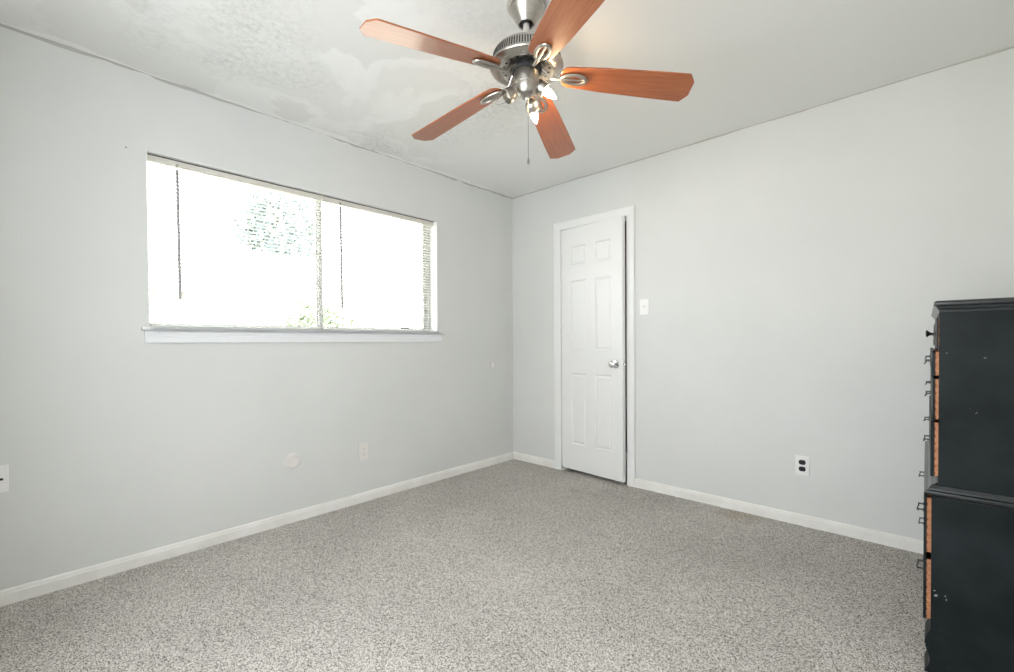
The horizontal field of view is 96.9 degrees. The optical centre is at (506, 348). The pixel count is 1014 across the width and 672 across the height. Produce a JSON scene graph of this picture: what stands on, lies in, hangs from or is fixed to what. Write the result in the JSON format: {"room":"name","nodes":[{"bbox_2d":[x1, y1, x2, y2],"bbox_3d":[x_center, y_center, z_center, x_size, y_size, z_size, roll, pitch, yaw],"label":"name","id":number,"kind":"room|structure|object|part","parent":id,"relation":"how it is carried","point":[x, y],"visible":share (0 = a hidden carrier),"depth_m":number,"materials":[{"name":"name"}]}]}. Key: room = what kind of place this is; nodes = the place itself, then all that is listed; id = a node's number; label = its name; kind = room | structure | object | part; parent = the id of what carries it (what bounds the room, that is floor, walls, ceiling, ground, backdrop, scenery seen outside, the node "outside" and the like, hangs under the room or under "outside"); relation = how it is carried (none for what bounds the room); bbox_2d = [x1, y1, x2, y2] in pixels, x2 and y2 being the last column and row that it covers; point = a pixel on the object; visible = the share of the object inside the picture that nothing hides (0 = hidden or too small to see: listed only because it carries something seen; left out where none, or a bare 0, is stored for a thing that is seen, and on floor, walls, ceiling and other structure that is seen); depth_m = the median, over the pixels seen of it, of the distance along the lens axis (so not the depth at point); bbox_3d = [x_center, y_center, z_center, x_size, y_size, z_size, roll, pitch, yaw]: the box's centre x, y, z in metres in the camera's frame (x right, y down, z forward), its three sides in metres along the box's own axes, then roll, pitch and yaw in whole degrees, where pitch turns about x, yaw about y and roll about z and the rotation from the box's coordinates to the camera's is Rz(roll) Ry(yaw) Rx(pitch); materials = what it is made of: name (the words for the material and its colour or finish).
{"room":"bedroom","nodes":[
{"label":"bedroom","id":0,"kind":"room"},
{"bbox_2d":[0,27,513,589],"bbox_3d":[-1.191,-0.163,2.984,0.140,2.440,3.780,0,1,43],"label":"wall","id":1,"kind":"structure","parent":0,"point":[114,444],"depth_m":2.30,"materials":[{"name":"paint"}]},
{"bbox_2d":[0,465,8,492],"bbox_3d":[-2.130,0.547,1.873,0.009,0.116,0.072,0,1,43],"label":"wall jack","id":2,"kind":"object","parent":1,"relation":"attached to","point":[4,469],"visible":1,"depth_m":1.89,"materials":[{"name":"white plastic"}]},
{"bbox_2d":[0,22,511,198],"bbox_3d":[-1.144,-1.375,2.916,0.011,0.018,3.500,0,1,43],"label":"trim","id":3,"kind":"structure","parent":1,"relation":"attached to","point":[72,49],"depth_m":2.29,"materials":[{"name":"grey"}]},
{"bbox_2d":[0,452,513,606],"bbox_3d":[-1.128,1.025,2.949,0.012,0.066,3.500,0,1,43],"label":"baseboard","id":4,"kind":"structure","parent":1,"relation":"attached to","point":[33,589],"depth_m":2.42,"materials":[{"name":"white wood"}]},
{"bbox_2d":[285,453,299,467],"bbox_3d":[-1.310,0.684,2.750,0.014,0.092,0.092,0,1,43],"label":"round cover","id":5,"kind":"object","parent":1,"relation":"attached to","point":[292,460],"visible":1,"depth_m":2.75,"materials":[{"name":"white plastic"}]},
{"bbox_2d":[141,150,444,342],"bbox_3d":[-1.222,-0.550,2.921,0.171,1.013,1.947,0,1,43],"label":"window","id":6,"kind":"structure","parent":1,"relation":"in","point":[152,334],"depth_m":2.91,"materials":[{"name":"white"}]},
{"bbox_2d":[147,153,321,328],"bbox_3d":[-1.507,-0.557,2.595,0.047,0.866,0.888,0,1,43],"label":"mini blind","id":7,"kind":"object","parent":6,"relation":"attached to","point":[151,158],"visible":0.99,"depth_m":2.54,"materials":[{"name":"white plastic"}]},
{"bbox_3d":[-1.769,-0.540,2.326,0.028,0.826,0.001,0,1,43],"label":"ladder cord","id":8,"kind":"part","parent":7,"relation":"part of","materials":[{"name":"white fabric"}]},
{"bbox_3d":[-1.510,-0.130,2.607,0.020,0.012,0.880,0,1,43],"label":"rail","id":9,"kind":"part","parent":7,"relation":"part of","materials":[{"name":"white plastic"}]},
{"bbox_3d":[-1.503,-0.546,2.611,0.028,0.826,0.001,0,1,43],"label":"ladder cord","id":10,"kind":"part","parent":7,"relation":"part of","materials":[{"name":"white fabric"}]},
{"bbox_3d":[-1.251,-0.551,2.881,0.028,0.826,0.001,0,1,43],"label":"ladder cord","id":11,"kind":"part","parent":7,"relation":"part of","materials":[{"name":"white fabric"}]},
{"bbox_3d":[-1.570,-0.573,2.627,0.016,0.912,0.994,0,1,43],"label":"sash","id":12,"kind":"part","parent":6,"relation":"part of","materials":[{"name":"silver metal"}]},
{"bbox_3d":[-1.183,-0.115,2.931,0.123,0.020,1.892,0,1,43],"label":"sill","id":13,"kind":"part","parent":6,"relation":"part of","materials":[{"name":"white wood"}]},
{"bbox_3d":[-0.964,-0.587,3.302,0.015,0.912,0.892,0,1,43],"label":"sash","id":14,"kind":"part","parent":6,"relation":"part of","materials":[{"name":"silver metal"}]},
{"bbox_2d":[321,195,433,330],"bbox_3d":[-0.892,-0.571,3.254,0.047,0.866,0.894,0,1,43],"label":"mini blind","id":15,"kind":"object","parent":6,"relation":"attached to","point":[335,201],"visible":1,"depth_m":3.21,"materials":[{"name":"white plastic"}]},
{"bbox_3d":[-1.162,-0.553,2.976,0.028,0.826,0.001,0,1,43],"label":"ladder cord","id":16,"kind":"part","parent":15,"relation":"part of","materials":[{"name":"white fabric"}]},
{"bbox_3d":[-0.895,-0.144,3.265,0.020,0.012,0.886,0,1,43],"label":"rail","id":17,"kind":"part","parent":15,"relation":"part of","materials":[{"name":"white plastic"}]},
{"bbox_3d":[-0.889,-0.559,3.269,0.028,0.826,0.001,0,1,43],"label":"ladder cord","id":18,"kind":"part","parent":15,"relation":"part of","materials":[{"name":"white fabric"}]},
{"bbox_3d":[-0.616,-0.565,3.561,0.028,0.826,0.001,0,1,43],"label":"ladder cord","id":19,"kind":"part","parent":15,"relation":"part of","materials":[{"name":"white fabric"}]},
{"bbox_3d":[-1.284,-0.580,2.947,0.044,0.954,1.901,0,1,43],"label":"frame","id":20,"kind":"part","parent":6,"relation":"part of","materials":[{"name":"silver metal"}]},
{"bbox_2d":[358,442,367,461],"bbox_3d":[-0.989,0.709,3.096,0.011,0.124,0.072,0,1,43],"label":"wall outlet","id":21,"kind":"object","parent":1,"relation":"attached to","point":[362,447],"visible":1,"depth_m":3.09,"materials":[{"name":"white plastic"}]},
{"bbox_2d":[0,453,927,671],"bbox_3d":[0.379,1.120,2.133,3.610,0.120,4.640,0,1,43],"label":"floor","id":22,"kind":"structure","parent":0,"point":[513,565],"depth_m":1.93,"materials":[{"name":"carpet"}]},
{"bbox_2d":[916,297,1013,671],"bbox_3d":[1.854,0.448,1.679,0.471,1.219,0.981,0,1,43],"label":"dresser","id":23,"kind":"object","parent":22,"relation":"on","point":[968,560],"visible":1,"depth_m":1.41,"materials":[{"name":"black paint"}]},
{"bbox_3d":[1.507,0.788,1.640,0.021,0.021,0.090,0,1,43],"label":"drawer pull","id":24,"kind":"part","parent":23,"relation":"part of","materials":[{"name":"grey metal"}]},
{"bbox_3d":[1.506,0.576,1.637,0.021,0.021,0.090,0,1,43],"label":"drawer pull","id":25,"kind":"part","parent":23,"relation":"part of","materials":[{"name":"grey metal"}]},
{"bbox_3d":[1.702,0.784,1.829,0.008,0.200,0.939,0,1,43],"label":"drawer","id":26,"kind":"part","parent":23,"relation":"part of","materials":[{"name":"black paint"}]},
{"bbox_3d":[1.700,0.572,1.826,0.008,0.184,0.939,0,1,43],"label":"drawer","id":27,"kind":"part","parent":23,"relation":"part of","materials":[{"name":"black paint"}]},
{"bbox_3d":[1.515,0.323,1.623,0.021,0.021,0.090,0,1,43],"label":"drawer pull","id":28,"kind":"part","parent":23,"relation":"part of","materials":[{"name":"grey metal"}]},
{"bbox_3d":[1.520,-0.056,1.611,0.028,0.023,0.023,0,1,43],"label":"knob","id":29,"kind":"part","parent":23,"relation":"part of","materials":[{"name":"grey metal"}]},
{"bbox_3d":[1.710,0.319,1.811,0.010,0.180,0.939,0,1,43],"label":"drawer","id":30,"kind":"part","parent":23,"relation":"part of","materials":[{"name":"black paint"}]},
{"bbox_3d":[1.711,0.156,1.807,0.007,0.136,0.939,0,1,43],"label":"drawer","id":31,"kind":"part","parent":23,"relation":"part of","materials":[{"name":"black paint"}]},
{"bbox_3d":[1.710,0.041,1.806,0.009,0.081,0.939,0,1,43],"label":"drawer","id":32,"kind":"part","parent":23,"relation":"part of","materials":[{"name":"black paint"}]},
{"bbox_3d":[1.716,-0.059,1.799,0.005,0.094,0.939,0,1,43],"label":"drawer","id":33,"kind":"part","parent":23,"relation":"part of","materials":[{"name":"black paint"}]},
{"bbox_3d":[1.862,0.455,1.673,0.451,0.054,0.981,0,1,43],"label":"waist moulding","id":34,"kind":"part","parent":23,"relation":"part of","materials":[{"name":"black wood"}]},
{"bbox_2d":[0,0,1013,197],"bbox_3d":[0.070,-1.433,1.782,3.610,0.120,3.780,0,1,43],"label":"ceiling","id":35,"kind":"structure","parent":0,"point":[311,63],"depth_m":2.12,"materials":[{"name":"paint"}]},
{"bbox_2d":[359,0,693,164],"bbox_3d":[0.039,-1.055,1.806,1.214,0.636,1.244,0,1,43],"label":"ceiling fan","id":36,"kind":"object","parent":35,"relation":"hanging from","point":[526,62],"visible":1,"depth_m":1.75,"materials":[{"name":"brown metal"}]},
{"bbox_3d":[-0.247,-1.058,1.574,0.516,0.006,0.140,-7,16,-33],"label":"blade","id":37,"kind":"part","parent":36,"relation":"part of","materials":[{"name":"brown wood"}]},
{"bbox_3d":[-0.227,-1.051,2.032,0.516,0.006,0.140,-9,8,38],"label":"blade","id":38,"kind":"part","parent":36,"relation":"part of","materials":[{"name":"brown wood"}]},
{"bbox_3d":[0.085,-0.873,1.793,0.003,0.237,0.003,0,1,43],"label":"pull chain","id":39,"kind":"part","parent":36,"relation":"part of","materials":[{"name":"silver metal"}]},
{"bbox_3d":[0.115,-0.978,1.879,0.033,0.048,0.052,0,1,43],"label":"bulb","id":40,"kind":"part","parent":36,"relation":"part of","materials":[{"name":"white glass"}]},
{"bbox_3d":[0.169,-1.024,1.799,0.058,0.043,0.030,0,1,-7],"label":"bulb","id":41,"kind":"part","parent":36,"relation":"part of","materials":[{"name":"white glass"}]},
{"bbox_3d":[0.213,-1.056,2.155,0.140,0.006,0.516,-13,-10,19],"label":"blade","id":42,"kind":"part","parent":36,"relation":"part of","materials":[{"name":"brown wood"}]},
{"bbox_3d":[0.183,-1.045,1.416,0.140,0.006,0.516,12,4,-17],"label":"blade","id":43,"kind":"part","parent":36,"relation":"part of","materials":[{"name":"brown wood"}]},
{"bbox_3d":[0.467,-1.052,1.775,0.516,0.006,0.140,7,-11,2],"label":"blade","id":44,"kind":"part","parent":36,"relation":"part of","materials":[{"name":"brown wood"}]},
{"bbox_2d":[625,222,626,452],"bbox_3d":[1.070,-0.232,4.033,1.382,2.520,0.840,0,1,43],"label":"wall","id":45,"kind":"structure","parent":0,"point":[625,222],"depth_m":4.41,"materials":[{"name":"grey paint"}]},
{"bbox_2d":[512,48,1013,539],"bbox_3d":[1.371,-0.180,3.083,3.470,2.440,0.140,0,1,43],"label":"wall","id":46,"kind":"structure","parent":0,"point":[792,270],"depth_m":2.64,"materials":[{"name":"paint"}]},
{"bbox_2d":[514,452,554,467],"bbox_3d":[0.237,1.000,4.061,0.490,0.066,0.012,0,1,43],"label":"baseboard","id":47,"kind":"structure","parent":46,"relation":"attached to","point":[518,456],"depth_m":4.04,"materials":[{"name":"white wood"}]},
{"bbox_2d":[560,216,625,481],"bbox_3d":[0.657,0.004,3.595,0.101,2.006,0.628,-1,1,-42],"label":"door","id":48,"kind":"structure","parent":46,"relation":"in","point":[592,256],"depth_m":3.58,"materials":[{"name":"white wood"}]},
{"bbox_3d":[0.804,0.116,3.405,0.066,0.064,0.064,-1,1,-42],"label":"knob","id":49,"kind":"part","parent":48,"relation":"part of","materials":[{"name":"silver metal"}]},
{"bbox_2d":[553,205,634,486],"bbox_3d":[0.729,-0.020,3.672,0.750,2.111,0.158,0,1,43],"label":"door frame","id":50,"kind":"structure","parent":46,"relation":"attached to","point":[629,212],"depth_m":3.44,"materials":[{"name":"white wood"}]},
{"bbox_2d":[640,299,648,314],"bbox_3d":[1.008,-0.310,3.309,0.070,0.114,0.020,0,1,43],"label":"light switch","id":51,"kind":"object","parent":46,"relation":"attached to","point":[644,303],"visible":1,"depth_m":3.31,"materials":[{"name":"white plastic"}]},
{"bbox_2d":[512,46,1013,198],"bbox_3d":[1.263,-1.396,3.061,3.330,0.011,0.007,0,1,43],"label":"trim","id":52,"kind":"structure","parent":46,"relation":"attached to","point":[999,51],"depth_m":2.71,"materials":[{"name":"grey"}]},
{"bbox_2d":[635,478,922,553],"bbox_3d":[1.728,1.011,2.669,2.090,0.066,0.012,0,1,43],"label":"baseboard","id":53,"kind":"structure","parent":46,"relation":"attached to","point":[879,537],"depth_m":2.68,"materials":[{"name":"white wood"}]},
{"bbox_2d":[795,455,808,475],"bbox_3d":[1.742,0.688,2.652,0.070,0.114,0.010,0,1,43],"label":"wall outlet","id":54,"kind":"object","parent":46,"relation":"attached to","point":[801,462],"visible":1,"depth_m":2.65,"materials":[{"name":"white plastic"}]},
{"label":"outside","id":55,"kind":"structure","parent":0,"visible":0},
{"bbox_3d":[-9.250,1.164,16.345,29.859,0.100,55.000,0,1,43],"label":"ground","id":56,"kind":"structure","parent":55,"visible":0},
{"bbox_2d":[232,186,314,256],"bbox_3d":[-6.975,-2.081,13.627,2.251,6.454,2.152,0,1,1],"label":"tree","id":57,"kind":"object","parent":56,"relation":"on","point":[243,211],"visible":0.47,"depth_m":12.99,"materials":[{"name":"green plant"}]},
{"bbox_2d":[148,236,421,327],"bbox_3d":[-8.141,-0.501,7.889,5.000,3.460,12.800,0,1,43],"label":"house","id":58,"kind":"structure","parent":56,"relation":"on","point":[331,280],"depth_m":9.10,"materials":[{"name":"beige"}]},
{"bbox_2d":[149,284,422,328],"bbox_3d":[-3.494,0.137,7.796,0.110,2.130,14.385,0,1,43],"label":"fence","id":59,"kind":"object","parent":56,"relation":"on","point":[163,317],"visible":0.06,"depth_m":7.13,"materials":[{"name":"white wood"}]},
{"bbox_2d":[285,299,353,326],"bbox_3d":[-2.986,0.205,7.192,0.968,2.009,1.420,0,1,43],"label":"shrub","id":60,"kind":"object","parent":56,"relation":"on","point":[326,322],"visible":0.09,"depth_m":7.15,"materials":[{"name":"green plant"}]}
]}

